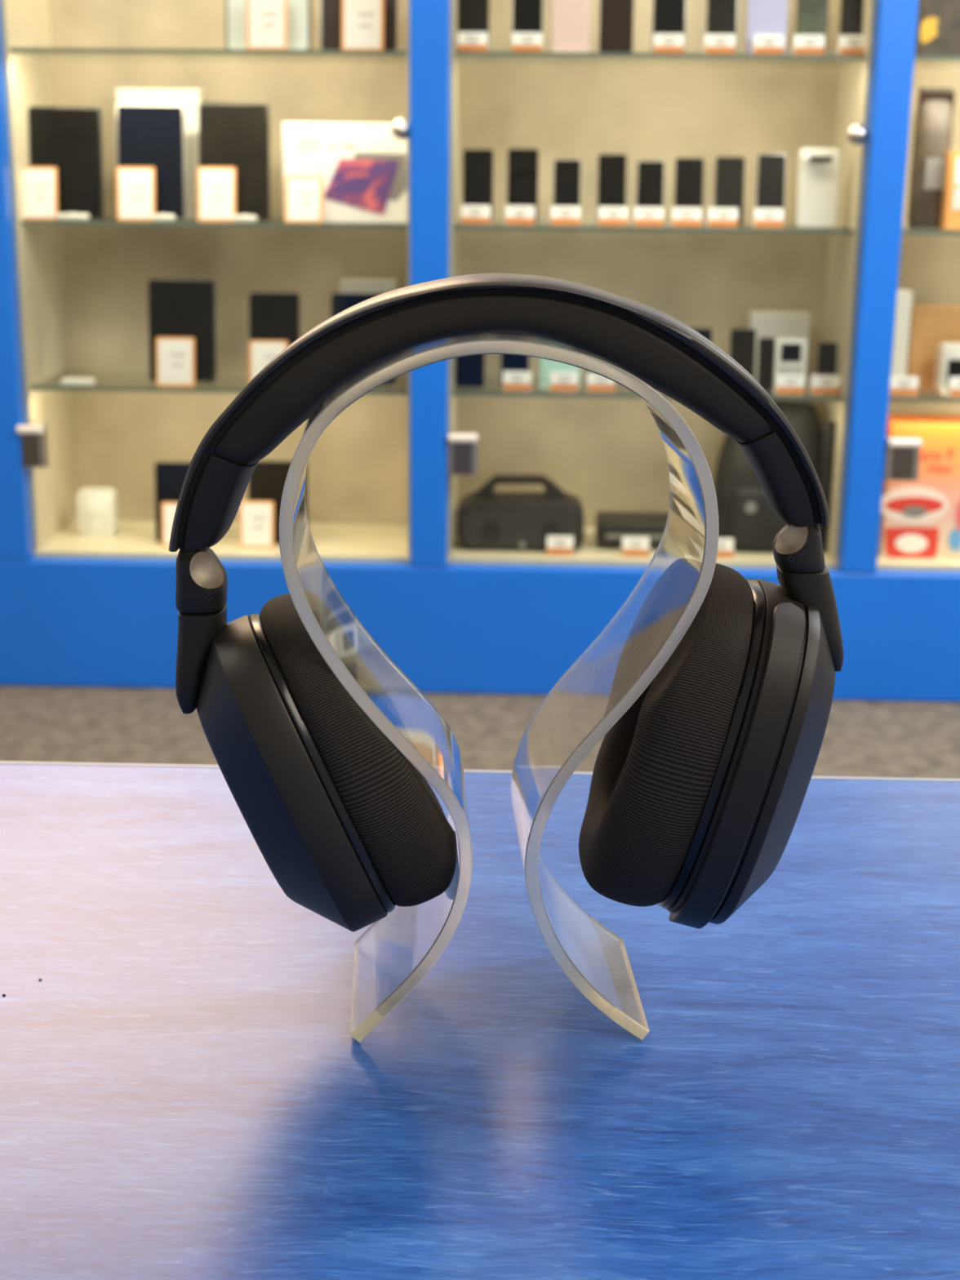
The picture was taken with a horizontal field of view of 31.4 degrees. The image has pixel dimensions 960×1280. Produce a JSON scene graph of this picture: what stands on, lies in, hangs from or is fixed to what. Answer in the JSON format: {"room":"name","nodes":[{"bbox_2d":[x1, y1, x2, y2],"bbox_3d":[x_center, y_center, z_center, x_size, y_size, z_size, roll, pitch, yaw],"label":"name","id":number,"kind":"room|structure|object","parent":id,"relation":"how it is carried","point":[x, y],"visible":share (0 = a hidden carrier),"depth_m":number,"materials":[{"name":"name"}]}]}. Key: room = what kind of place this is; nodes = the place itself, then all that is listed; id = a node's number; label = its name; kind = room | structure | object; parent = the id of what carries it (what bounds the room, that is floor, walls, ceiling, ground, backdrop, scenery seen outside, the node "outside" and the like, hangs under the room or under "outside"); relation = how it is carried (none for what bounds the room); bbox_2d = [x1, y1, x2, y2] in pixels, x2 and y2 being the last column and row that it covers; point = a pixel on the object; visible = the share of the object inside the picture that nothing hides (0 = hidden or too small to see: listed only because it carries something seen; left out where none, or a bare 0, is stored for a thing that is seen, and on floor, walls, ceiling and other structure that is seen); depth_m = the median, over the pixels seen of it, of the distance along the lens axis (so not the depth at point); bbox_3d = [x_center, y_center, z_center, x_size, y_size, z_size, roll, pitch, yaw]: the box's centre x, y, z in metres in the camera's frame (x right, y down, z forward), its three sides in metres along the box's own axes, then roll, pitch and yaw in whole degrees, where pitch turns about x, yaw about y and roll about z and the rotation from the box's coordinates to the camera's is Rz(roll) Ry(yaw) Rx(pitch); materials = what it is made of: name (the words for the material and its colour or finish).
{"room":"electronics store","nodes":[
{"label":"electronics store","id":0,"kind":"room"},
{"bbox_2d":[0,685,959,778],"bbox_3d":[0.030,0.726,1.760,8.000,0.050,6.000,1,16,1],"label":"floor","id":1,"kind":"structure","parent":0,"point":[877,739],"depth_m":3.58,"materials":[{"name":"carpet"}]},
{"bbox_2d":[0,761,959,1279],"bbox_3d":[-0.002,0.627,0.347,1.502,0.900,1.030,1,16,1],"label":"display table","id":2,"kind":"object","parent":1,"relation":"on","point":[187,1091],"visible":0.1,"depth_m":0.49,"materials":[{"name":"blue laminate"}]},
{"bbox_2d":[279,333,719,1042],"bbox_3d":[0.004,0.011,0.501,0.118,0.203,0.062,0,16,-3],"label":"stand","id":3,"kind":"object","parent":2,"relation":"on","point":[397,950],"visible":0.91,"depth_m":0.49,"materials":[{"name":"clear plastic"}]},
{"bbox_2d":[168,272,844,931],"bbox_3d":[0.008,-0.007,0.491,0.193,0.191,0.082,1,16,1],"label":"headphones","id":4,"kind":"object","parent":3,"relation":"on","point":[697,792],"visible":0.94,"depth_m":0.47,"materials":[{"name":"grey"}]},
{"bbox_2d":[196,613,395,931],"bbox_3d":[-0.054,0.039,0.503,0.060,0.094,0.075,1,16,1],"label":"ear cup","id":5,"kind":"object","parent":4,"relation":"on","point":[311,777],"depth_m":0.47,"materials":[{"name":"black"}]},
{"bbox_2d":[260,593,456,906],"bbox_3d":[-0.036,0.032,0.505,0.060,0.092,0.077,1,16,1],"label":"cushion","id":6,"kind":"object","parent":4,"relation":"on","point":[347,820],"depth_m":0.47,"materials":[{"name":"fabric"}]},
{"bbox_2d":[214,294,772,465],"bbox_3d":[0.004,-0.074,0.478,0.156,0.049,0.036,1,16,1],"label":"cushion","id":7,"kind":"object","parent":4,"relation":"on","point":[675,359],"depth_m":0.46,"materials":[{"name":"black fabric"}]},
{"bbox_2d":[578,563,753,906],"bbox_3d":[0.053,0.027,0.498,0.047,0.100,0.077,1,16,1],"label":"cushion","id":8,"kind":"object","parent":4,"relation":"on","point":[668,821],"depth_m":0.47,"materials":[{"name":"fabric"}]},
{"bbox_2d":[657,578,835,928],"bbox_3d":[0.076,0.033,0.498,0.049,0.100,0.078,1,16,1],"label":"ear cup","id":9,"kind":"object","parent":4,"relation":"on","point":[745,695],"depth_m":0.46,"materials":[{"name":"black"}]},
{"bbox_2d":[0,0,959,702],"bbox_3d":[0.306,-0.967,3.740,4.800,2.150,0.441,1,16,1],"label":"display cabinet","id":10,"kind":"object","parent":1,"relation":"on","point":[77,610],"visible":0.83,"depth_m":3.84,"materials":[{"name":"blue paint"}]},
{"bbox_2d":[76,487,118,537],"bbox_3d":[-0.888,-0.297,3.961,0.084,0.107,0.042,1,16,1],"label":"plug adapter","id":11,"kind":"object","parent":10,"relation":"on","point":[97,508],"visible":1,"depth_m":3.94,"materials":[{"name":"white plastic"}]},
{"bbox_2d":[154,462,190,542],"bbox_3d":[-0.671,-0.316,3.899,0.136,0.182,0.050,1,16,1],"label":"tablet","id":12,"kind":"object","parent":10,"relation":"on","point":[170,477],"visible":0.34,"depth_m":3.88,"materials":[{"name":"grey"}]},
{"bbox_2d":[10,47,407,60],"bbox_3d":[-0.559,-1.262,3.687,0.826,0.009,0.310,1,16,1],"label":"glass shelf","id":13,"kind":"object","parent":10,"relation":"attached to","point":[44,53],"visible":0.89,"depth_m":3.54,"materials":[{"name":"grey"}]},
{"bbox_2d":[246,0,287,49],"bbox_3d":[-0.444,-1.288,3.558,0.085,0.112,0.032,1,16,1],"label":"price card","id":14,"kind":"object","parent":13,"relation":"on","point":[266,20],"visible":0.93,"depth_m":3.55,"materials":[{"name":"white"}]},
{"bbox_2d":[225,0,311,49],"bbox_3d":[-0.446,-1.344,3.605,0.179,0.195,0.050,1,16,1],"label":"tablet","id":15,"kind":"object","parent":13,"relation":"on","point":[299,11],"visible":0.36,"depth_m":3.60,"materials":[{"name":"grey"}]},
{"bbox_2d":[320,0,399,50],"bbox_3d":[-0.254,-1.341,3.600,0.167,0.196,0.050,1,16,1],"label":"tablet","id":16,"kind":"object","parent":13,"relation":"on","point":[330,10],"visible":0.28,"depth_m":3.59,"materials":[{"name":"black metal"}]},
{"bbox_2d":[341,0,383,50],"bbox_3d":[-0.244,-1.285,3.553,0.088,0.114,0.032,1,16,1],"label":"price card","id":17,"kind":"object","parent":13,"relation":"on","point":[362,20],"visible":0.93,"depth_m":3.55,"materials":[{"name":"white"}]},
{"bbox_2d":[16,118,409,467],"bbox_3d":[-0.569,-0.984,3.541,0.855,1.686,0.043,1,16,1],"label":"door","id":18,"kind":"structure","parent":10,"relation":"attached to","point":[34,437],"depth_m":3.69,"materials":[{"name":"metal"}]},
{"bbox_2d":[21,216,407,228],"bbox_3d":[-0.562,-0.925,3.780,0.826,0.009,0.310,1,16,1],"label":"glass shelf","id":19,"kind":"object","parent":10,"relation":"attached to","point":[90,222],"visible":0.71,"depth_m":3.63,"materials":[{"name":"grey"}]},
{"bbox_2d":[22,166,57,220],"bbox_3d":[-0.947,-0.959,3.664,0.082,0.110,0.032,1,16,1],"label":"price card","id":20,"kind":"object","parent":19,"relation":"on","point":[40,192],"visible":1,"depth_m":3.66,"materials":[{"name":"white"}]},
{"bbox_2d":[27,106,104,219],"bbox_3d":[-0.897,-1.035,3.704,0.159,0.235,0.050,1,16,1],"label":"tablet","id":21,"kind":"object","parent":19,"relation":"on","point":[69,140],"visible":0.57,"depth_m":3.69,"materials":[{"name":"grey"}]},
{"bbox_2d":[116,166,155,221],"bbox_3d":[-0.736,-0.956,3.659,0.082,0.112,0.032,1,16,1],"label":"price card","id":22,"kind":"object","parent":19,"relation":"on","point":[135,185],"visible":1,"depth_m":3.65,"materials":[{"name":"white"}]},
{"bbox_2d":[115,103,186,220],"bbox_3d":[-0.711,-1.035,3.699,0.149,0.242,0.050,1,16,1],"label":"tablet","id":23,"kind":"object","parent":19,"relation":"on","point":[153,135],"visible":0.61,"depth_m":3.68,"materials":[{"name":"glass"}]},
{"bbox_2d":[115,88,203,218],"bbox_3d":[-0.710,-1.086,3.815,0.184,0.277,0.051,1,16,1],"label":"box","id":24,"kind":"object","parent":19,"relation":"on","point":[190,99],"visible":0.3,"depth_m":3.76,"materials":[{"name":"white cardboard"}]},
{"bbox_2d":[197,166,235,222],"bbox_3d":[-0.563,-0.954,3.654,0.082,0.114,0.032,1,16,1],"label":"price card","id":25,"kind":"object","parent":19,"relation":"on","point":[216,185],"visible":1,"depth_m":3.65,"materials":[{"name":"white"}]},
{"bbox_2d":[198,102,270,221],"bbox_3d":[-0.531,-1.034,3.694,0.153,0.246,0.050,1,16,1],"label":"tablet","id":26,"kind":"object","parent":19,"relation":"on","point":[237,135],"visible":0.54,"depth_m":3.68,"materials":[{"name":"grey"}]},
{"bbox_2d":[284,176,322,222],"bbox_3d":[-0.376,-0.942,3.652,0.080,0.095,0.032,1,16,1],"label":"price card","id":27,"kind":"object","parent":19,"relation":"on","point":[303,194],"visible":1,"depth_m":3.64,"materials":[{"name":"white"}]},
{"bbox_2d":[282,122,407,223],"bbox_3d":[-0.287,-1.008,3.683,0.266,0.206,0.062,1,16,1],"label":"box","id":28,"kind":"object","parent":19,"relation":"on","point":[362,167],"visible":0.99,"depth_m":3.65,"materials":[{"name":"white"}]},
{"bbox_2d":[324,152,407,214],"bbox_3d":[-0.246,-0.978,3.659,0.180,0.129,0.001,1,16,1],"label":"picture","id":29,"kind":"object","parent":28,"relation":"attached to","point":[355,183],"depth_m":3.66,"materials":[{"name":"multicoloured"}]},
{"bbox_2d":[31,369,408,395],"bbox_3d":[-0.566,-0.586,3.875,0.826,0.009,0.310,1,16,1],"label":"glass shelf","id":30,"kind":"object","parent":10,"relation":"attached to","point":[104,381],"visible":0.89,"depth_m":3.83,"materials":[{"name":"grey"}]},
{"bbox_2d":[155,337,195,386],"bbox_3d":[-0.668,-0.613,3.753,0.085,0.105,0.032,1,16,1],"label":"price card","id":31,"kind":"object","parent":30,"relation":"on","point":[175,356],"visible":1,"depth_m":3.74,"materials":[{"name":"white"}]},
{"bbox_2d":[147,279,216,382],"bbox_3d":[-0.660,-0.687,3.795,0.148,0.225,0.050,1,16,1],"label":"tablet","id":32,"kind":"object","parent":30,"relation":"on","point":[178,308],"visible":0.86,"depth_m":3.78,"materials":[{"name":"grey"}]},
{"bbox_2d":[248,340,288,382],"bbox_3d":[-0.463,-0.607,3.748,0.085,0.101,0.032,1,16,1],"label":"price card","id":33,"kind":"object","parent":30,"relation":"on","point":[261,353],"visible":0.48,"depth_m":3.74,"materials":[{"name":"white"}]},
{"bbox_2d":[248,292,300,346],"bbox_3d":[-0.455,-0.671,3.793,0.112,0.200,0.050,1,16,1],"label":"tablet","id":34,"kind":"object","parent":30,"relation":"on","point":[273,316],"visible":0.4,"depth_m":3.77,"materials":[{"name":"grey"}]},
{"bbox_2d":[330,293,396,385],"bbox_3d":[-0.257,-0.668,3.788,0.145,0.200,0.050,1,16,1],"label":"tablet","id":35,"kind":"object","parent":30,"relation":"on","point":[340,302],"visible":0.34,"depth_m":3.77,"materials":[{"name":"grey"}]},
{"bbox_2d":[339,279,397,293],"bbox_3d":[-0.254,-0.714,3.916,0.128,0.220,0.051,1,16,1],"label":"box","id":36,"kind":"object","parent":30,"relation":"on","point":[346,286],"visible":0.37,"depth_m":3.87,"materials":[{"name":"white cardboard"}]},
{"bbox_2d":[240,500,274,548],"bbox_3d":[-0.503,-0.262,3.856,0.077,0.105,0.032,1,16,1],"label":"price card","id":37,"kind":"object","parent":10,"relation":"on","point":[256,517],"visible":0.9,"depth_m":3.85,"materials":[{"name":"white"}]},
{"bbox_2d":[248,460,307,543],"bbox_3d":[-0.460,-0.315,3.893,0.135,0.188,0.050,1,16,1],"label":"tablet","id":38,"kind":"object","parent":10,"relation":"on","point":[266,482],"visible":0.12,"depth_m":3.87,"materials":[{"name":"grey"}]},
{"bbox_2d":[456,474,583,551],"bbox_3d":[0.092,-0.294,3.885,0.288,0.162,0.136,1,16,1],"label":"boombox","id":39,"kind":"object","parent":10,"relation":"on","point":[487,519],"visible":0.99,"depth_m":3.83,"materials":[{"name":"black plastic"}]},
{"bbox_2d":[462,511,577,546],"bbox_3d":[0.091,-0.250,3.832,0.258,0.080,0.005,1,16,1],"label":"grille","id":40,"kind":"object","parent":39,"relation":"attached to","point":[479,528],"depth_m":3.83,"materials":[{"name":"grey"}]},
{"bbox_2d":[595,511,667,548],"bbox_3d":[0.362,-0.251,3.928,0.186,0.062,0.142,1,16,1],"label":"recorder","id":41,"kind":"object","parent":10,"relation":"on","point":[611,526],"visible":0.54,"depth_m":3.86,"materials":[{"name":"black plastic"}]},
{"bbox_2d":[453,377,843,400],"bbox_3d":[0.368,-0.571,3.853,0.845,0.009,0.310,1,16,1],"label":"glass shelf","id":42,"kind":"object","parent":10,"relation":"attached to","point":[491,387],"visible":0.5,"depth_m":3.71,"materials":[{"name":"grey"}]},
{"bbox_2d":[454,354,484,387],"bbox_3d":[-0.022,-0.629,3.772,0.065,0.138,0.050,1,16,1],"label":"smartphone","id":43,"kind":"object","parent":42,"relation":"on","point":[469,372],"visible":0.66,"depth_m":3.76,"materials":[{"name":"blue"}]},
{"bbox_2d":[549,371,577,391],"bbox_3d":[0.184,-0.567,3.741,0.062,0.040,0.031,1,16,1],"label":"price tag","id":44,"kind":"object","parent":42,"relation":"on","point":[558,380],"visible":1,"depth_m":3.73,"materials":[{"name":"white"}]},
{"bbox_2d":[729,328,755,377],"bbox_3d":[0.576,-0.618,3.758,0.055,0.136,0.050,1,16,1],"label":"smartphone","id":45,"kind":"object","parent":42,"relation":"on","point":[743,341],"visible":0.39,"depth_m":3.74,"materials":[{"name":"grey"}]},
{"bbox_2d":[756,337,775,391],"bbox_3d":[0.628,-0.608,3.759,0.036,0.117,0.050,1,16,1],"label":"smartphone","id":46,"kind":"object","parent":42,"relation":"on","point":[766,357],"visible":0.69,"depth_m":3.74,"materials":[{"name":"grey"}]},
{"bbox_2d":[748,311,810,383],"bbox_3d":[0.680,-0.669,3.902,0.133,0.159,0.051,1,16,1],"label":"box","id":47,"kind":"object","parent":42,"relation":"on","point":[776,325],"visible":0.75,"depth_m":3.87,"materials":[{"name":"white cardboard"}]},
{"bbox_2d":[774,374,804,394],"bbox_3d":[0.678,-0.559,3.729,0.062,0.040,0.031,1,16,1],"label":"price tag","id":48,"kind":"object","parent":42,"relation":"on","point":[784,384],"visible":1,"depth_m":3.72,"materials":[{"name":"white"}]},
{"bbox_2d":[773,338,807,391],"bbox_3d":[0.677,-0.599,3.728,0.067,0.117,0.012,1,16,1],"label":"phone","id":49,"kind":"object","parent":42,"relation":"on","point":[790,354],"visible":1,"depth_m":3.72,"materials":[{"name":"white plastic"}]},
{"bbox_2d":[808,374,839,395],"bbox_3d":[0.754,-0.558,3.728,0.062,0.040,0.031,1,16,1],"label":"price tag","id":50,"kind":"object","parent":42,"relation":"on","point":[820,384],"visible":1,"depth_m":3.72,"materials":[{"name":"white"}]},
{"bbox_2d":[816,342,837,375],"bbox_3d":[0.761,-0.602,3.757,0.041,0.108,0.050,1,16,1],"label":"smartphone","id":51,"kind":"object","parent":42,"relation":"on","point":[827,351],"visible":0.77,"depth_m":3.74,"materials":[{"name":"grey"}]},
{"bbox_2d":[453,220,854,233],"bbox_3d":[0.371,-0.910,3.758,0.845,0.009,0.310,1,16,1],"label":"glass shelf","id":52,"kind":"object","parent":10,"relation":"attached to","point":[836,229],"visible":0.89,"depth_m":3.61,"materials":[{"name":"grey"}]},
{"bbox_2d":[461,204,490,224],"bbox_3d":[-0.009,-0.910,3.651,0.062,0.040,0.031,1,16,1],"label":"price tag","id":53,"kind":"object","parent":52,"relation":"on","point":[470,214],"visible":1,"depth_m":3.64,"materials":[{"name":"white"}]},
{"bbox_2d":[462,149,493,223],"bbox_3d":[-0.004,-0.976,3.675,0.065,0.155,0.050,1,16,1],"label":"smartphone","id":54,"kind":"object","parent":52,"relation":"on","point":[477,164],"visible":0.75,"depth_m":3.66,"materials":[{"name":"grey"}]},
{"bbox_2d":[505,205,534,225],"bbox_3d":[0.086,-0.908,3.649,0.062,0.040,0.031,1,16,1],"label":"price tag","id":55,"kind":"object","parent":52,"relation":"on","point":[514,215],"visible":1,"depth_m":3.64,"materials":[{"name":"white"}]},
{"bbox_2d":[506,148,538,224],"bbox_3d":[0.092,-0.975,3.672,0.066,0.157,0.050,1,16,1],"label":"smartphone","id":56,"kind":"object","parent":52,"relation":"on","point":[522,163],"visible":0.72,"depth_m":3.65,"materials":[{"name":"grey"}]},
{"bbox_2d":[551,205,580,226],"bbox_3d":[0.183,-0.906,3.647,0.062,0.040,0.031,1,16,1],"label":"price tag","id":57,"kind":"object","parent":52,"relation":"on","point":[560,215],"visible":1,"depth_m":3.64,"materials":[{"name":"white"}]},
{"bbox_2d":[552,159,581,206],"bbox_3d":[0.187,-0.964,3.673,0.059,0.136,0.050,1,16,1],"label":"smartphone","id":58,"kind":"object","parent":52,"relation":"on","point":[566,172],"visible":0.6,"depth_m":3.65,"materials":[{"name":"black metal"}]},
{"bbox_2d":[596,154,626,224],"bbox_3d":[0.283,-0.968,3.669,0.060,0.148,0.050,1,16,1],"label":"smartphone","id":59,"kind":"object","parent":52,"relation":"on","point":[611,176],"visible":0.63,"depth_m":3.65,"materials":[{"name":"grey"}]},
{"bbox_2d":[598,206,627,226],"bbox_3d":[0.284,-0.905,3.644,0.062,0.040,0.031,1,16,1],"label":"price tag","id":60,"kind":"object","parent":52,"relation":"on","point":[607,215],"visible":1,"depth_m":3.63,"materials":[{"name":"white"}]},
{"bbox_2d":[633,206,663,226],"bbox_3d":[0.360,-0.903,3.642,0.062,0.040,0.031,1,16,1],"label":"price tag","id":61,"kind":"object","parent":52,"relation":"on","point":[647,216],"visible":1,"depth_m":3.63,"materials":[{"name":"white"}]},
{"bbox_2d":[635,160,665,207],"bbox_3d":[0.365,-0.960,3.668,0.059,0.136,0.050,1,16,1],"label":"smartphone","id":62,"kind":"object","parent":52,"relation":"on","point":[650,174],"visible":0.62,"depth_m":3.65,"materials":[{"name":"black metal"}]},
{"bbox_2d":[671,207,702,226],"bbox_3d":[0.441,-0.902,3.640,0.062,0.040,0.031,1,16,1],"label":"price tag","id":63,"kind":"object","parent":52,"relation":"on","point":[681,216],"visible":1,"depth_m":3.63,"materials":[{"name":"white"}]},
{"bbox_2d":[674,157,704,224],"bbox_3d":[0.448,-0.962,3.666,0.060,0.142,0.050,1,16,1],"label":"smartphone","id":64,"kind":"object","parent":52,"relation":"on","point":[689,172],"visible":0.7,"depth_m":3.65,"materials":[{"name":"grey"}]},
{"bbox_2d":[706,207,737,227],"bbox_3d":[0.518,-0.901,3.639,0.062,0.040,0.031,1,16,1],"label":"price tag","id":65,"kind":"object","parent":52,"relation":"on","point":[722,217],"visible":1,"depth_m":3.63,"materials":[{"name":"white"}]},
{"bbox_2d":[714,156,745,226],"bbox_3d":[0.534,-0.962,3.663,0.062,0.145,0.050,1,16,1],"label":"smartphone","id":66,"kind":"object","parent":52,"relation":"on","point":[729,171],"visible":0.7,"depth_m":3.65,"materials":[{"name":"grey"}]},
{"bbox_2d":[752,208,783,227],"bbox_3d":[0.614,-0.899,3.636,0.062,0.040,0.031,1,16,1],"label":"price tag","id":67,"kind":"object","parent":52,"relation":"on","point":[762,217],"visible":1,"depth_m":3.63,"materials":[{"name":"white"}]},
{"bbox_2d":[755,153,786,224],"bbox_3d":[0.622,-0.964,3.660,0.061,0.152,0.050,1,16,1],"label":"smartphone","id":68,"kind":"object","parent":52,"relation":"on","point":[771,167],"visible":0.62,"depth_m":3.64,"materials":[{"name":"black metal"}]},
{"bbox_2d":[795,147,839,227],"bbox_3d":[0.721,-0.966,3.650,0.083,0.164,0.063,1,16,1],"label":"product box","id":69,"kind":"object","parent":52,"relation":"on","point":[818,167],"visible":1,"depth_m":3.63,"materials":[{"name":"white plastic"}]},
{"bbox_2d":[447,123,868,475],"bbox_3d":[0.366,-0.968,3.518,0.861,1.686,0.043,1,16,1],"label":"door","id":70,"kind":"structure","parent":10,"relation":"attached to","point":[462,446],"depth_m":3.67,"materials":[{"name":"metal"}]},
{"bbox_2d":[454,51,866,66],"bbox_3d":[0.374,-1.246,3.664,0.845,0.009,0.310,1,16,1],"label":"glass shelf","id":71,"kind":"object","parent":10,"relation":"attached to","point":[842,60],"visible":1,"depth_m":3.52,"materials":[{"name":"grey"}]},
{"bbox_2d":[457,31,488,51],"bbox_3d":[-0.015,-1.246,3.557,0.062,0.040,0.031,1,16,1],"label":"price tag","id":72,"kind":"object","parent":71,"relation":"on","point":[467,41],"visible":0.95,"depth_m":3.55,"materials":[{"name":"white"}]},
{"bbox_2d":[457,0,489,51],"bbox_3d":[-0.014,-1.309,3.582,0.067,0.148,0.050,1,16,1],"label":"smartphone","id":73,"kind":"object","parent":71,"relation":"on","point":[473,15],"visible":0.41,"depth_m":3.57,"materials":[{"name":"grey"}]},
{"bbox_2d":[511,32,542,52],"bbox_3d":[0.098,-1.244,3.555,0.062,0.040,0.031,1,16,1],"label":"price tag","id":74,"kind":"object","parent":71,"relation":"on","point":[521,42],"visible":0.95,"depth_m":3.55,"materials":[{"name":"white"}]},
{"bbox_2d":[511,0,543,50],"bbox_3d":[0.100,-1.309,3.579,0.066,0.152,0.050,1,16,1],"label":"smartphone","id":75,"kind":"object","parent":71,"relation":"on","point":[526,15],"visible":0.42,"depth_m":3.56,"materials":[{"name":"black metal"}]},
{"bbox_2d":[552,0,590,52],"bbox_3d":[0.192,-1.306,3.577,0.077,0.149,0.050,1,16,1],"label":"smartphone","id":76,"kind":"object","parent":71,"relation":"on","point":[571,18],"visible":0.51,"depth_m":3.56,"materials":[{"name":"pink"}]},
{"bbox_2d":[598,0,634,53],"bbox_3d":[0.285,-1.302,3.575,0.071,0.144,0.050,1,16,1],"label":"smartphone","id":77,"kind":"object","parent":71,"relation":"on","point":[615,16],"visible":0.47,"depth_m":3.56,"materials":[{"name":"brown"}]},
{"bbox_2d":[653,33,684,53],"bbox_3d":[0.392,-1.239,3.548,0.062,0.040,0.031,1,16,1],"label":"price tag","id":78,"kind":"object","parent":71,"relation":"on","point":[662,42],"visible":0.95,"depth_m":3.54,"materials":[{"name":"white"}]},
{"bbox_2d":[651,0,686,53],"bbox_3d":[0.395,-1.305,3.571,0.070,0.154,0.050,1,16,1],"label":"smartphone","id":79,"kind":"object","parent":71,"relation":"on","point":[668,16],"visible":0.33,"depth_m":3.56,"materials":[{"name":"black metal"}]},
{"bbox_2d":[703,34,735,53],"bbox_3d":[0.498,-1.237,3.545,0.062,0.040,0.031,1,16,1],"label":"price tag","id":80,"kind":"object","parent":71,"relation":"on","point":[713,43],"visible":0.95,"depth_m":3.54,"materials":[{"name":"white"}]},
{"bbox_2d":[705,0,737,53],"bbox_3d":[0.505,-1.300,3.570,0.065,0.148,0.050,1,16,1],"label":"smartphone","id":81,"kind":"object","parent":71,"relation":"on","point":[722,15],"visible":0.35,"depth_m":3.55,"materials":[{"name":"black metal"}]},
{"bbox_2d":[746,0,787,53],"bbox_3d":[0.599,-1.301,3.567,0.082,0.153,0.050,1,16,1],"label":"smartphone","id":82,"kind":"object","parent":71,"relation":"on","point":[764,16],"visible":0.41,"depth_m":3.55,"materials":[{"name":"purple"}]},
{"bbox_2d":[751,34,783,53],"bbox_3d":[0.599,-1.236,3.543,0.062,0.040,0.031,1,16,1],"label":"price tag","id":83,"kind":"object","parent":71,"relation":"on","point":[762,43],"visible":0.95,"depth_m":3.53,"materials":[{"name":"white"}]},
{"bbox_2d":[792,34,824,54],"bbox_3d":[0.682,-1.234,3.541,0.062,0.040,0.031,1,16,1],"label":"price tag","id":84,"kind":"object","parent":71,"relation":"on","point":[802,44],"visible":0.95,"depth_m":3.53,"materials":[{"name":"white"}]},
{"bbox_2d":[795,0,828,54],"bbox_3d":[0.692,-1.299,3.565,0.065,0.151,0.050,1,16,1],"label":"smartphone","id":85,"kind":"object","parent":71,"relation":"on","point":[812,15],"visible":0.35,"depth_m":3.55,"materials":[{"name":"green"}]},
{"bbox_2d":[839,0,863,35],"bbox_3d":[0.776,-1.299,3.562,0.052,0.154,0.050,1,16,1],"label":"smartphone","id":86,"kind":"object","parent":71,"relation":"on","point":[851,11],"visible":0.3,"depth_m":3.55,"materials":[{"name":"grey"}]},
{"bbox_2d":[713,400,835,552],"bbox_3d":[0.672,-0.388,3.885,0.272,0.354,0.194,1,16,1],"label":"backpack","id":87,"kind":"object","parent":10,"relation":"on","point":[745,515],"visible":0.55,"depth_m":3.82,"materials":[{"name":"black fabric"}]},
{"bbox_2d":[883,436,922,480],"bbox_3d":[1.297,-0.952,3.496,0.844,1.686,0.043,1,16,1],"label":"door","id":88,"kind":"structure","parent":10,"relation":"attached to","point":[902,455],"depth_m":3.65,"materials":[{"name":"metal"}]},
{"bbox_2d":[877,413,959,558],"bbox_3d":[1.054,-0.346,3.860,0.330,0.307,0.162,1,16,1],"label":"carton","id":89,"kind":"object","parent":10,"relation":"on","point":[920,518],"visible":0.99,"depth_m":3.79,"materials":[{"name":"orange"}]},
{"bbox_2d":[880,486,959,558],"bbox_3d":[1.000,-0.259,3.803,0.227,0.168,0.002,1,16,1],"label":"picture","id":90,"kind":"object","parent":89,"relation":"attached to","point":[918,522],"depth_m":3.80,"materials":[{"name":"red"}]},
{"bbox_2d":[888,388,959,402],"bbox_3d":[1.299,-0.555,3.830,0.828,0.009,0.310,1,16,1],"label":"glass shelf","id":91,"kind":"object","parent":10,"relation":"attached to","point":[931,395],"visible":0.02,"depth_m":3.69,"materials":[{"name":"grey"}]},
{"bbox_2d":[890,288,912,376],"bbox_3d":[0.921,-0.658,3.757,0.033,0.220,0.060,1,16,1],"label":"box","id":92,"kind":"object","parent":91,"relation":"on","point":[904,300],"visible":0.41,"depth_m":3.72,"materials":[{"name":"cardboard"}]},
{"bbox_2d":[906,305,959,388],"bbox_3d":[1.044,-0.662,3.857,0.166,0.178,0.100,1,16,1],"label":"box","id":93,"kind":"object","parent":91,"relation":"on","point":[931,326],"visible":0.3,"depth_m":3.80,"materials":[{"name":"cardboard"}]},
{"bbox_2d":[933,342,959,395],"bbox_3d":[1.069,-0.596,3.749,0.123,0.108,0.062,1,16,1],"label":"gadget","id":94,"kind":"object","parent":91,"relation":"on","point":[948,354],"visible":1,"depth_m":3.72,"materials":[{"name":"white plastic"}]},
{"bbox_2d":[901,225,959,235],"bbox_3d":[1.302,-0.894,3.736,0.828,0.009,0.310,1,16,1],"label":"glass shelf","id":95,"kind":"object","parent":10,"relation":"attached to","point":[904,231],"visible":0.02,"depth_m":3.60,"materials":[{"name":"grey"}]},
{"bbox_2d":[906,87,955,228],"bbox_3d":[0.970,-1.035,3.670,0.078,0.291,0.087,1,16,1],"label":"product box","id":96,"kind":"object","parent":95,"relation":"on","point":[933,127],"visible":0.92,"depth_m":3.63,"materials":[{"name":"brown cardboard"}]},
{"bbox_2d":[939,151,959,229],"bbox_3d":[1.051,-0.956,3.634,0.120,0.159,0.051,1,16,1],"label":"carton","id":97,"kind":"object","parent":95,"relation":"on","point":[950,214],"visible":1,"depth_m":3.62,"materials":[{"name":"orange"}]},
{"bbox_2d":[914,55,959,64],"bbox_3d":[1.306,-1.230,3.642,0.828,0.009,0.310,1,16,1],"label":"glass shelf","id":98,"kind":"object","parent":10,"relation":"attached to","point":[935,60],"visible":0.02,"depth_m":3.50,"materials":[{"name":"grey"}]},
{"bbox_2d":[915,0,959,55],"bbox_3d":[1.009,-1.341,3.595,0.171,0.224,0.081,1,16,1],"label":"box","id":99,"kind":"object","parent":98,"relation":"on","point":[938,25],"visible":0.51,"depth_m":3.57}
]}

